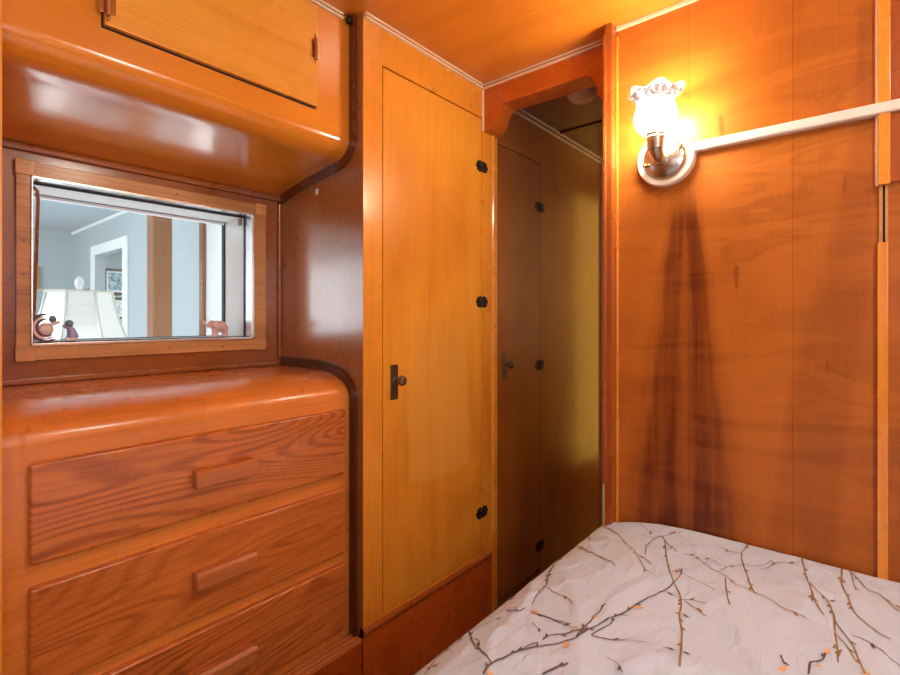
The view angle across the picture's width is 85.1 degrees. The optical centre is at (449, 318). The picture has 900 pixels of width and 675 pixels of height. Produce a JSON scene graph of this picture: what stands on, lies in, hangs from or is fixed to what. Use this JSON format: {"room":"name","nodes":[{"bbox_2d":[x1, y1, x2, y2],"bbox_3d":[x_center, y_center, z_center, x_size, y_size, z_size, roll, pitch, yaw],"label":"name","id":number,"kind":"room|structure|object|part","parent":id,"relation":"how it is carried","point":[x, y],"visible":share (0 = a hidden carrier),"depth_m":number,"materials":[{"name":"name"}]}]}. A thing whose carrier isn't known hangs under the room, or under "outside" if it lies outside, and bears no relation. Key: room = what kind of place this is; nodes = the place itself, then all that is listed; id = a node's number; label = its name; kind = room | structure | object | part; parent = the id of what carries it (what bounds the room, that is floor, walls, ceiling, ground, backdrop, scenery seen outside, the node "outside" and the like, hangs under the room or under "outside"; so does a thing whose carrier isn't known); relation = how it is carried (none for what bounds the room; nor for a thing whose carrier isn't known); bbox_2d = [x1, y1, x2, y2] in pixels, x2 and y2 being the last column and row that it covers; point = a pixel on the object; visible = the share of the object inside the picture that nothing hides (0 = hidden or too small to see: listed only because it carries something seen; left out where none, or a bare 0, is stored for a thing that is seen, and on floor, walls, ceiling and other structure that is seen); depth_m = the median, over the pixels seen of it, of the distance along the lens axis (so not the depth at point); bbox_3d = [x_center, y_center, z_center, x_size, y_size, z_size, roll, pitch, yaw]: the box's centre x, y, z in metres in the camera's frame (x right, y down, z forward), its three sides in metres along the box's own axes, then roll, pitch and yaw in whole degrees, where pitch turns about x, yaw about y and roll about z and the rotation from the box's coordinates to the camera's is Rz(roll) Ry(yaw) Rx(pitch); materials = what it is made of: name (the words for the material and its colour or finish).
{"room":"camper trailer bedroom","nodes":[
{"label":"camper trailer bedroom","id":0,"kind":"room"},
{"bbox_2d":[0,0,1,674],"bbox_3d":[-0.916,0.122,0.923,0.434,1.985,0.050,0,0,40],"label":"wall","id":1,"kind":"structure","parent":0,"point":[0,0],"depth_m":0.80,"materials":[{"name":"orange wood"}]},
{"bbox_2d":[2,147,281,386],"bbox_3d":[-0.521,0.122,1.843,0.170,1.985,4.850,0,0,40],"label":"wall","id":2,"kind":"structure","parent":1,"relation":"in","point":[11,369],"depth_m":1.31,"materials":[{"name":"brown wood"}]},
{"bbox_2d":[2,138,280,361],"bbox_3d":[-0.888,-0.157,1.429,0.206,0.513,0.760,0,0,40],"label":"window","id":3,"kind":"structure","parent":2,"relation":"attached to","point":[243,224],"depth_m":1.37,"materials":[{"name":"beige wood"}]},
{"bbox_2d":[33,314,59,341],"bbox_3d":[-1.006,0.022,1.214,0.022,0.071,0.063,0,0,40],"label":"figurine","id":4,"kind":"object","parent":3,"relation":"on","point":[43,331],"visible":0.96,"depth_m":1.21,"materials":[{"name":"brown ceramic"}]},
{"bbox_2d":[62,320,78,340],"bbox_3d":[-0.973,0.030,1.254,0.024,0.056,0.036,0,0,40],"label":"figurine","id":5,"kind":"object","parent":3,"relation":"on","point":[72,335],"visible":1,"depth_m":1.25,"materials":[{"name":"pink ceramic"}]},
{"bbox_3d":[-0.899,0.061,1.442,0.148,0.006,0.553,0,0,40],"label":"sill","id":6,"kind":"part","parent":3,"relation":"part of","materials":[{"name":"white paint"}]},
{"bbox_3d":[-0.957,-0.328,1.491,0.020,0.007,0.533,0,0,40],"label":"sash rail","id":7,"kind":"part","parent":3,"relation":"part of","materials":[{"name":"white paint"}]},
{"bbox_3d":[-0.958,-0.138,1.492,0.018,0.403,0.553,0,0,40],"label":"sash","id":8,"kind":"part","parent":3,"relation":"part of","materials":[{"name":"clear glass"}]},
{"bbox_2d":[203,320,228,336],"bbox_3d":[-0.757,0.031,1.585,0.032,0.054,0.083,0,0,40],"label":"elephant figurine","id":9,"kind":"object","parent":3,"relation":"on","point":[216,326],"visible":0.98,"depth_m":1.58,"materials":[{"name":"pink ceramic"}]},
{"bbox_3d":[-0.752,0.045,1.577,0.014,0.026,0.014,0,0,40],"label":"leg","id":10,"kind":"part","parent":9,"relation":"part of","materials":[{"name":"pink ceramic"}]},
{"bbox_2d":[2,0,356,204],"bbox_3d":[-0.666,-0.627,1.242,0.404,0.483,0.759,0,0,40],"label":"upper cabinet","id":11,"kind":"object","parent":2,"relation":"attached to","point":[260,96],"visible":1,"depth_m":1.15,"materials":[{"name":"brown wood"}]},
{"bbox_3d":[-0.517,-0.709,1.139,0.014,0.273,0.485,0,0,40],"label":"door","id":12,"kind":"part","parent":11,"relation":"part of","materials":[{"name":"brown wood"}]},
{"bbox_3d":[-0.425,-0.627,1.528,0.404,0.482,0.011,0,0,40],"label":"moulding","id":13,"kind":"part","parent":11,"relation":"part of","materials":[{"name":"orange wood"}]},
{"bbox_2d":[309,0,343,19],"bbox_3d":[-0.539,-0.860,1.115,0.010,0.018,0.728,0,0,40],"label":"trim","id":14,"kind":"structure","parent":11,"relation":"attached to","point":[322,4],"depth_m":1.35,"materials":[{"name":"beige wood"}]},
{"bbox_2d":[33,228,72,314],"bbox_3d":[-5.032,0.328,4.030,0.050,2.495,3.290,0,0,40],"label":"wall","id":15,"kind":"structure","parent":0,"point":[55,253],"depth_m":5.09,"materials":[{"name":"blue paint"}]},
{"bbox_2d":[33,266,39,288],"bbox_3d":[-4.208,-0.419,4.952,0.025,0.226,0.098,0,0,40],"label":"framed picture","id":16,"kind":"object","parent":15,"relation":"attached to","point":[38,279],"visible":0.16,"depth_m":4.97},
{"bbox_2d":[33,198,119,231],"bbox_3d":[-3.116,-0.940,3.535,5.880,0.040,5.000,0,0,40],"label":"ceiling","id":17,"kind":"structure","parent":0,"point":[57,216],"depth_m":4.36,"materials":[{"name":"grey paint"}]},
{"bbox_2d":[105,252,121,321],"bbox_3d":[-3.828,0.328,6.284,0.050,2.495,1.710,0,0,40],"label":"wall","id":18,"kind":"structure","parent":0,"point":[114,261],"depth_m":5.95,"materials":[{"name":"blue paint"}]},
{"bbox_2d":[105,268,121,294],"bbox_3d":[-4.058,-0.453,5.953,0.025,0.314,0.259,0,0,40],"label":"framed picture","id":19,"kind":"object","parent":18,"relation":"attached to","point":[113,277],"visible":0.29,"depth_m":5.94},
{"bbox_2d":[108,273,121,290],"bbox_3d":[-4.061,-0.453,5.955,0.002,0.211,0.155,0,0,40],"label":"print","id":20,"kind":"object","parent":19,"relation":"attached to","point":[114,279],"depth_m":5.95},
{"bbox_2d":[115,297,121,318],"bbox_3d":[-4.052,-0.132,5.960,0.025,0.264,0.238,0,0,40],"label":"framed picture","id":21,"kind":"object","parent":18,"relation":"attached to","point":[118,300],"visible":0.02,"depth_m":5.98},
{"bbox_2d":[116,301,121,314],"bbox_3d":[-4.054,-0.132,5.963,0.002,0.168,0.143,0,0,40],"label":"print","id":22,"kind":"object","parent":21,"relation":"attached to","point":[118,303],"depth_m":5.98},
{"bbox_2d":[73,212,198,336],"bbox_3d":[-2.777,0.328,4.231,3.142,2.495,0.080,0,0,40],"label":"wall","id":23,"kind":"structure","parent":0,"point":[185,234],"depth_m":3.92,"materials":[{"name":"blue paint"}]},
{"bbox_2d":[71,211,126,234],"bbox_3d":[-2.810,-0.907,4.193,3.142,0.025,0.020,0,0,40],"label":"trim","id":24,"kind":"structure","parent":23,"relation":"attached to","point":[120,212],"depth_m":4.56,"materials":[{"name":"white paint"}]},
{"bbox_2d":[90,235,127,335],"bbox_3d":[-3.092,0.437,4.430,1.015,2.275,0.020,0,0,40],"label":"door frame","id":25,"kind":"structure","parent":23,"relation":"in","point":[122,242],"depth_m":4.15,"materials":[{"name":"white paint"}]},
{"bbox_2d":[199,222,205,335],"bbox_3d":[-1.607,0.352,3.182,0.060,2.445,0.020,0,0,40],"label":"trim","id":26,"kind":"structure","parent":23,"relation":"attached to","point":[202,226],"depth_m":3.17,"materials":[{"name":"brown wood"}]},
{"bbox_2d":[206,223,221,335],"bbox_3d":[-0.979,0.328,2.718,1.558,2.495,0.080,0,0,40],"label":"window","id":27,"kind":"structure","parent":0,"point":[213,232],"depth_m":3.10,"materials":[{"name":"white glass"}]},
{"bbox_2d":[323,0,683,157],"bbox_3d":[0.447,-0.890,1.029,2.740,0.040,4.850,0,0,40],"label":"ceiling","id":28,"kind":"structure","parent":0,"point":[487,40],"depth_m":1.48,"materials":[{"name":"brown wood"}]},
{"bbox_2d":[346,14,351,23],"bbox_3d":[-0.289,-0.858,1.401,0.018,0.025,0.018,0,0,40],"label":"finial","id":29,"kind":"object","parent":28,"relation":"attached to","point":[348,19],"visible":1,"depth_m":1.40,"materials":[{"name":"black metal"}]},
{"bbox_2d":[560,120,602,133],"bbox_3d":[0.724,-0.867,2.112,0.550,0.006,0.020,0,0,40],"label":"trim","id":30,"kind":"structure","parent":28,"relation":"attached to","point":[598,122],"depth_m":2.21,"materials":[{"name":"brown wood"}]},
{"bbox_2d":[566,86,597,104],"bbox_3d":[0.502,-0.847,1.865,0.120,0.047,0.120,0,0,40],"label":"dome light","id":31,"kind":"object","parent":28,"relation":"attached to","point":[585,96],"visible":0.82,"depth_m":1.84,"materials":[{"name":"beige glass"}]},
{"bbox_2d":[413,524,604,674],"bbox_3d":[0.447,1.140,1.029,2.740,0.050,4.850,0,0,40],"label":"floor","id":32,"kind":"structure","parent":0,"point":[533,576],"depth_m":2.01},
{"bbox_2d":[2,356,361,674],"bbox_3d":[-0.655,0.620,1.233,0.430,0.990,0.759,0,0,40],"label":"dresser","id":33,"kind":"object","parent":32,"relation":"on","point":[196,522],"visible":1,"depth_m":1.07,"materials":[{"name":"brown wood"}]},
{"bbox_3d":[-0.523,0.569,1.130,0.019,0.183,0.691,0,0,40],"label":"drawer","id":34,"kind":"part","parent":33,"relation":"part of","materials":[{"name":"brown wood"}]},
{"bbox_3d":[-0.523,0.346,1.130,0.019,0.181,0.691,0,0,40],"label":"drawer","id":35,"kind":"part","parent":33,"relation":"part of","materials":[{"name":"brown wood"}]},
{"bbox_3d":[-0.523,0.784,1.130,0.019,0.186,0.691,0,0,40],"label":"drawer","id":36,"kind":"part","parent":33,"relation":"part of","materials":[{"name":"brown wood"}]},
{"bbox_3d":[-0.507,0.791,1.113,0.026,0.038,0.139,0,0,40],"label":"handle","id":37,"kind":"part","parent":33,"relation":"part of","materials":[{"name":"brown wood"}]},
{"bbox_3d":[-0.507,0.571,1.113,0.026,0.038,0.139,0,0,40],"label":"handle","id":38,"kind":"part","parent":33,"relation":"part of","materials":[{"name":"brown wood"}]},
{"bbox_3d":[-0.507,0.350,1.113,0.026,0.038,0.139,0,0,40],"label":"handle","id":39,"kind":"part","parent":33,"relation":"part of","materials":[{"name":"brown wood"}]},
{"bbox_3d":[-0.419,0.518,1.522,0.394,0.786,0.012,0,0,40],"label":"moulding","id":40,"kind":"part","parent":33,"relation":"part of","materials":[{"name":"brown wood"}]},
{"bbox_2d":[282,12,491,674],"bbox_3d":[-0.192,0.123,1.752,0.472,1.984,0.631,0,0,40],"label":"closet","id":41,"kind":"object","parent":32,"relation":"on","point":[387,269],"visible":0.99,"depth_m":1.55,"materials":[{"name":"brown wood"}]},
{"bbox_3d":[-0.405,0.123,1.531,0.430,1.984,0.018,0,0,40],"label":"panel","id":42,"kind":"part","parent":41,"relation":"part of","materials":[{"name":"brown wood"}]},
{"bbox_3d":[-0.168,0.190,1.476,0.004,0.105,0.030,0,0,40],"label":"knob plate","id":43,"kind":"part","parent":41,"relation":"part of","materials":[{"name":"brown metal"}]},
{"bbox_3d":[-0.150,0.184,1.465,0.040,0.032,0.032,0,0,40],"label":"knob","id":44,"kind":"part","parent":41,"relation":"part of","materials":[{"name":"brown metal"}]},
{"bbox_2d":[364,11,482,88],"bbox_3d":[-0.060,-0.860,1.598,0.010,0.018,0.557,0,0,40],"label":"trim","id":45,"kind":"structure","parent":41,"relation":"attached to","point":[368,16],"depth_m":1.55,"materials":[{"name":"cream wood"}]},
{"bbox_3d":[-0.049,1.006,1.632,0.019,0.217,0.631,0,0,40],"label":"panel","id":46,"kind":"part","parent":41,"relation":"part of","materials":[{"name":"brown wood"}]},
{"bbox_3d":[-0.048,0.889,1.624,0.025,0.025,0.619,0,0,40],"label":"rail","id":47,"kind":"part","parent":41,"relation":"part of","materials":[{"name":"red wood"}]},
{"bbox_3d":[-0.050,0.009,1.633,0.020,1.755,0.631,0,0,40],"label":"frame","id":48,"kind":"part","parent":41,"relation":"part of","materials":[{"name":"orange wood"}]},
{"bbox_3d":[-0.047,0.063,1.637,0.018,1.610,0.488,0,0,40],"label":"door","id":49,"kind":"part","parent":41,"relation":"part of","materials":[{"name":"brown wood"}]},
{"bbox_2d":[482,90,483,130],"bbox_3d":[0.122,-0.774,1.819,0.006,0.153,0.009,0,0,40],"label":"trim","id":50,"kind":"structure","parent":41,"relation":"attached to","point":[482,90],"depth_m":1.82,"materials":[{"name":"beige wood"}]},
{"bbox_2d":[492,136,496,611],"bbox_3d":[0.163,0.123,1.889,0.038,1.984,0.046,0,0,40],"label":"trim","id":51,"kind":"structure","parent":41,"relation":"attached to","point":[494,140],"depth_m":1.87,"materials":[{"name":"orange wood"}]},
{"bbox_2d":[600,158,604,525],"bbox_3d":[0.823,0.123,2.675,0.042,1.984,0.049,0,0,40],"label":"trim","id":52,"kind":"structure","parent":32,"relation":"on","point":[602,486],"depth_m":2.65,"materials":[{"name":"white paint"}]},
{"bbox_2d":[497,110,599,600],"bbox_3d":[0.350,0.123,2.400,0.470,1.984,0.978,0,0,40],"label":"tall cabinet","id":53,"kind":"object","parent":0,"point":[548,190],"visible":0.99,"depth_m":2.19,"materials":[{"name":"brown wood"}]},
{"bbox_3d":[0.217,0.186,1.938,0.004,0.105,0.030,0,0,40],"label":"knob plate","id":54,"kind":"part","parent":53,"relation":"part of","materials":[{"name":"brown metal"}]},
{"bbox_3d":[0.235,0.180,1.927,0.040,0.032,0.032,0,0,40],"label":"knob","id":55,"kind":"part","parent":53,"relation":"part of","materials":[{"name":"brown metal"}]},
{"bbox_3d":[0.283,0.206,2.034,0.018,1.773,0.323,0,0,40],"label":"door","id":56,"kind":"part","parent":53,"relation":"part of","materials":[{"name":"brown wood"}]},
{"bbox_2d":[483,0,899,582],"bbox_3d":[0.917,0.122,1.191,2.030,1.985,0.117,0,0,40],"label":"wall","id":57,"kind":"structure","parent":0,"point":[748,282],"depth_m":1.24,"materials":[{"name":"brown wood"}]},
{"bbox_2d":[482,39,602,89],"bbox_3d":[0.308,-0.860,1.662,0.492,0.018,0.010,0,0,40],"label":"trim","id":58,"kind":"structure","parent":57,"relation":"attached to","point":[598,43],"depth_m":1.65,"materials":[{"name":"white painted wood"}]},
{"bbox_2d":[514,109,600,162],"bbox_3d":[0.497,-0.855,2.270,0.010,0.029,0.985,0,0,40],"label":"trim","id":59,"kind":"structure","parent":57,"relation":"attached to","point":[521,110],"depth_m":2.25,"materials":[{"name":"beige wood"}]},
{"bbox_2d":[603,34,605,483],"bbox_3d":[0.463,-0.176,1.454,0.010,1.328,0.029,0,0,40],"label":"trim","id":60,"kind":"structure","parent":57,"relation":"attached to","point":[604,35],"depth_m":1.44,"materials":[{"name":"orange wood"}]},
{"bbox_2d":[605,22,616,525],"bbox_3d":[0.516,0.122,1.503,0.022,1.985,0.161,0,0,40],"label":"trim","id":61,"kind":"structure","parent":57,"relation":"attached to","point":[610,29],"depth_m":1.44,"materials":[{"name":"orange wood"}]},
{"bbox_2d":[616,36,618,522],"bbox_3d":[0.499,0.138,1.460,0.006,1.955,0.010,0,0,40],"label":"trim","id":62,"kind":"structure","parent":57,"relation":"attached to","point":[617,37],"depth_m":1.46,"materials":[{"name":"orange wood"}]},
{"bbox_2d":[616,0,698,31],"bbox_3d":[1.075,-0.864,0.976,1.511,0.012,0.009,0,0,40],"label":"trim","id":63,"kind":"structure","parent":57,"relation":"attached to","point":[685,2],"depth_m":1.39,"materials":[{"name":"beige wood"}]},
{"bbox_2d":[628,77,696,187],"bbox_3d":[0.555,-0.488,1.310,0.155,0.238,0.166,0,0,40],"label":"wall sconce","id":64,"kind":"object","parent":57,"relation":"attached to","point":[667,157],"visible":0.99,"depth_m":1.30,"materials":[{"name":"white glass"}]},
{"bbox_2d":[646,130,664,151],"bbox_3d":[0.544,-0.471,1.297,0.048,0.046,0.048,0,0,40],"label":"socket","id":65,"kind":"object","parent":64,"relation":"attached to","point":[655,138],"depth_m":1.28,"materials":[{"name":"silver metal"}]},
{"bbox_3d":[0.544,-0.549,1.297,0.146,0.116,0.133,0,0,40],"label":"lamp shade","id":66,"kind":"part","parent":64,"relation":"part of","materials":[{"name":"white glass"}]},
{"bbox_3d":[0.589,-0.446,1.351,0.120,0.120,0.030,0,0,40],"label":"plate","id":67,"kind":"part","parent":64,"relation":"part of","materials":[{"name":"silver metal"}]},
{"bbox_2d":[692,98,899,152],"bbox_3d":[1.151,-0.461,0.903,1.297,0.023,0.022,0,0,40],"label":"cable raceway","id":68,"kind":"object","parent":57,"relation":"attached to","point":[868,111],"visible":1,"depth_m":1.16,"materials":[{"name":"white plastic"}]},
{"bbox_2d":[877,242,887,579],"bbox_3d":[0.951,0.473,1.077,0.018,1.283,0.012,0,0,40],"label":"trim","id":69,"kind":"structure","parent":57,"relation":"attached to","point":[882,248],"depth_m":1.07,"materials":[{"name":"orange wood"}]},
{"bbox_2d":[875,0,890,186],"bbox_3d":[0.950,-0.576,1.075,0.024,0.564,0.018,0,0,40],"label":"trim","id":70,"kind":"structure","parent":57,"relation":"attached to","point":[882,7],"depth_m":1.07,"materials":[{"name":"orange wood"}]},
{"bbox_2d":[879,185,887,242],"bbox_3d":[0.955,-0.231,1.079,0.015,0.126,0.006,0,0,40],"label":"trim","id":71,"kind":"structure","parent":57,"relation":"attached to","point":[883,190],"depth_m":1.08,"materials":[{"name":"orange wood"}]},
{"bbox_2d":[891,0,899,181],"bbox_3d":[1.058,-0.578,0.989,0.253,0.559,0.010,0,0,40],"label":"trim","id":72,"kind":"structure","parent":57,"relation":"attached to","point":[895,4],"depth_m":1.06,"materials":[{"name":"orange wood"}]},
{"bbox_3d":[-3.116,1.595,3.535,5.880,0.040,5.000,0,0,40],"label":"floor","id":73,"kind":"structure","parent":0,"visible":0},
{"bbox_2d":[147,215,171,336],"bbox_3d":[-1.755,0.328,2.962,0.100,2.495,0.106,0,0,40],"label":"wooden post","id":74,"kind":"object","parent":73,"relation":"on","point":[159,229],"visible":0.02,"depth_m":2.92,"materials":[{"name":"brown wood"}]},
{"bbox_3d":[-1.738,1.273,2.299,0.560,0.606,0.560,0,0,40],"label":"side table","id":75,"kind":"object","parent":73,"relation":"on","visible":0},
{"bbox_2d":[38,277,127,339],"bbox_3d":[-1.738,0.386,2.299,0.432,1.169,0.432,0,0,-40],"label":"table lamp","id":76,"kind":"object","parent":75,"relation":"on","point":[94,313],"visible":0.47,"depth_m":2.20,"materials":[{"name":"white fabric"}]},
{"bbox_3d":[0.353,0.892,0.148,1.500,0.447,2.180,0,0,40],"label":"bed","id":77,"kind":"object","parent":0,"visible":0},
{"bbox_2d":[415,522,899,674],"bbox_3d":[0.339,0.748,0.182,1.565,0.394,2.155,0,0,40],"label":"duvet","id":78,"kind":"object","parent":77,"relation":"on","point":[631,598],"visible":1,"depth_m":0.93,"materials":[{"name":"fabric"}]}
]}

